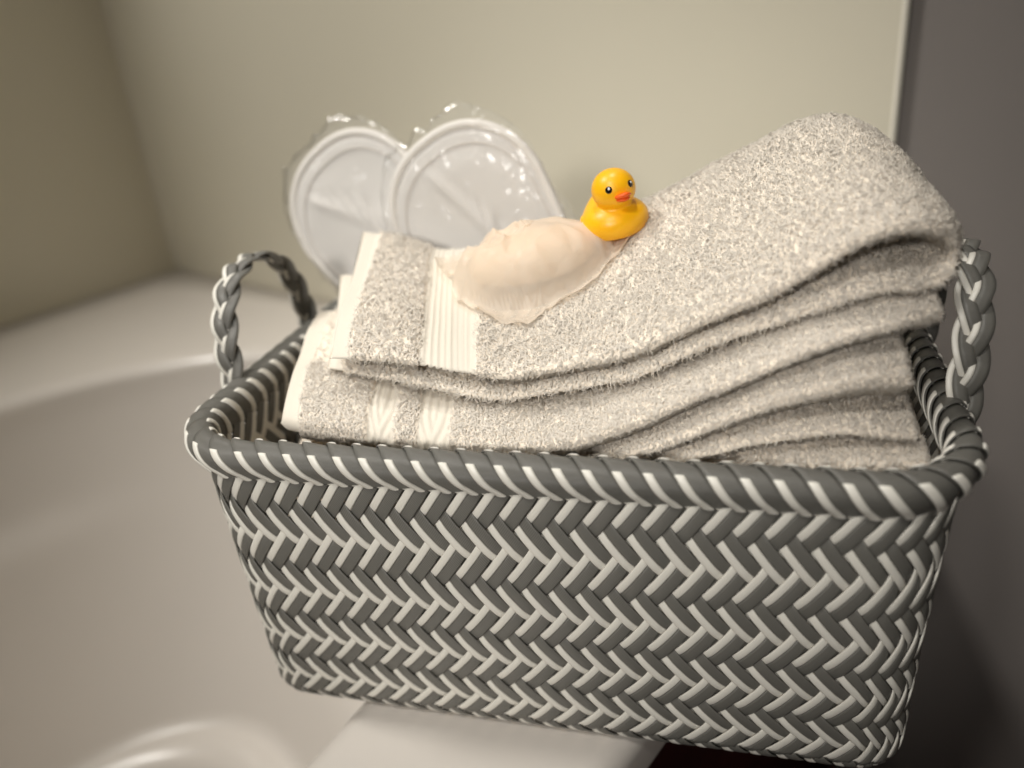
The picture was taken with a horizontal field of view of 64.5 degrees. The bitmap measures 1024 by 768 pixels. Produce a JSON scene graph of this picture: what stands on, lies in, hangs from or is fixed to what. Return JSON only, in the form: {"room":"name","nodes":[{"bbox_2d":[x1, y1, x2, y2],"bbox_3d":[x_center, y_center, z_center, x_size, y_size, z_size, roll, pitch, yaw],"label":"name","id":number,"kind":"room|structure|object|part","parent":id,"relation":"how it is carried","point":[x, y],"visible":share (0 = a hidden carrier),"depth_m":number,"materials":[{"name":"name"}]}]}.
{"room":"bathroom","nodes":[
{"label":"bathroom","id":0,"kind":"room"},
{"bbox_2d":[1,269,176,325],"bbox_3d":[-1.474,-0.395,0.457,0.092,2.400,2.410,14,32,36],"label":"wall","id":1,"kind":"structure","parent":0,"point":[175,269],"depth_m":1.43,"materials":[{"name":"grey paint"}]},
{"bbox_2d":[0,0,173,325],"bbox_3d":[-1.274,-0.728,0.525,0.008,1.896,1.768,14,32,36],"label":"wall panel","id":2,"kind":"object","parent":1,"relation":"attached to","point":[79,217],"depth_m":1.34,"materials":[{"name":"paint"}]},
{"bbox_2d":[0,269,331,328],"bbox_3d":[-0.681,0.245,0.574,1.252,0.005,1.751,14,32,36],"label":"trim","id":3,"kind":"structure","parent":1,"relation":"attached to","point":[177,270],"depth_m":1.41,"materials":[{"name":"beige"}]},
{"bbox_2d":[185,0,1023,767],"bbox_3d":[0.278,-0.629,0.575,2.601,2.400,0.090,14,32,36],"label":"wall","id":4,"kind":"structure","parent":0,"point":[961,118],"depth_m":0.72,"materials":[{"name":"grey paint"}]},
{"bbox_2d":[98,0,182,269],"bbox_3d":[-0.718,-1.071,1.132,0.017,1.896,0.004,-8,25,-4],"label":"trim","id":5,"kind":"structure","parent":4,"relation":"attached to","point":[105,6],"depth_m":1.43,"materials":[{"name":"plastic"}]},
{"bbox_2d":[109,0,902,299],"bbox_3d":[-0.222,-0.950,0.769,1.239,1.896,0.010,14,32,36],"label":"wall panel","id":6,"kind":"object","parent":4,"relation":"attached to","point":[233,96],"depth_m":0.93,"materials":[{"name":"paint"}]},
{"bbox_2d":[889,0,910,142],"bbox_3d":[0.262,-0.826,0.402,0.007,1.896,0.007,14,32,36],"label":"trim","id":7,"kind":"structure","parent":4,"relation":"attached to","point":[905,15],"depth_m":0.67,"materials":[{"name":"white"}]},
{"bbox_2d":[826,764,837,767],"bbox_3d":[-0.352,0.940,0.270,2.601,0.050,2.500,14,32,36],"label":"floor","id":8,"kind":"structure","parent":0,"point":[831,765],"depth_m":1.02,"materials":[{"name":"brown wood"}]},
{"bbox_2d":[0,271,826,767],"bbox_3d":[-0.654,0.473,0.677,1.262,0.500,1.750,14,32,36],"label":"bathtub","id":9,"kind":"object","parent":8,"relation":"on","point":[132,633],"visible":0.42,"depth_m":1.07,"materials":[{"name":"ceramic"}]},
{"bbox_2d":[184,238,996,767],"bbox_3d":[0.043,0.041,0.535,0.444,0.268,0.280,1,26,15],"label":"woven basket","id":10,"kind":"object","parent":9,"relation":"on","point":[742,613],"visible":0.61,"depth_m":0.42,"materials":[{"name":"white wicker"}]},
{"bbox_3d":[-0.168,-0.047,0.551,0.023,0.084,0.110,1,26,15],"label":"handle","id":11,"kind":"part","parent":10,"relation":"part of","materials":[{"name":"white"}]},
{"bbox_2d":[290,128,406,288],"bbox_3d":[-0.078,-0.082,0.636,0.217,0.252,0.048,10,29,30],"label":"slipper","id":12,"kind":"object","parent":10,"relation":"in","point":[340,191],"visible":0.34,"depth_m":0.63,"materials":[{"name":"white plastic"}]},
{"bbox_2d":[389,119,565,249],"bbox_3d":[0.013,-0.068,0.591,0.220,0.271,0.042,8,29,27],"label":"slipper","id":13,"kind":"object","parent":10,"relation":"in","point":[464,179],"visible":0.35,"depth_m":0.58,"materials":[{"name":"white plastic"}]},
{"bbox_2d":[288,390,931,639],"bbox_3d":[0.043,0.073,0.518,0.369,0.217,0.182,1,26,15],"label":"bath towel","id":14,"kind":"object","parent":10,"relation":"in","point":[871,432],"visible":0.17,"depth_m":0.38,"materials":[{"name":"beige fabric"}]},
{"bbox_2d":[298,333,915,458],"bbox_3d":[0.026,-0.010,0.487,0.370,0.106,0.189,1,26,15],"label":"bath towel","id":15,"kind":"object","parent":14,"relation":"on","point":[881,367],"visible":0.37,"depth_m":0.38,"materials":[{"name":"beige fabric"}]},
{"bbox_2d":[280,288,945,455],"bbox_3d":[0.028,-0.033,0.478,0.389,0.102,0.180,1,26,15],"label":"bath towel","id":16,"kind":"object","parent":15,"relation":"on","point":[323,404],"visible":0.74,"depth_m":0.42,"materials":[{"name":"beige fabric"}]},
{"bbox_2d":[328,111,965,405],"bbox_3d":[0.040,-0.075,0.465,0.376,0.121,0.165,1,26,15],"label":"bath towel","id":17,"kind":"object","parent":16,"relation":"on","point":[819,213],"visible":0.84,"depth_m":0.41,"materials":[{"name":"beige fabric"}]},
{"bbox_2d":[435,217,629,323],"bbox_3d":[0.009,-0.080,0.498,0.104,0.044,0.117,-22,30,-31],"label":"soap","id":18,"kind":"object","parent":17,"relation":"on","point":[526,265],"visible":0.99,"depth_m":0.47,"materials":[{"name":"beige"}]},
{"bbox_2d":[580,168,648,240],"bbox_3d":[0.060,-0.107,0.475,0.039,0.041,0.038,8,29,28],"label":"rubber duck","id":19,"kind":"object","parent":18,"relation":"on","point":[612,212],"visible":1,"depth_m":0.46},
{"bbox_3d":[0.238,-0.036,0.441,0.023,0.084,0.110,1,26,15],"label":"handle","id":20,"kind":"part","parent":10,"relation":"part of","materials":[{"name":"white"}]}
]}

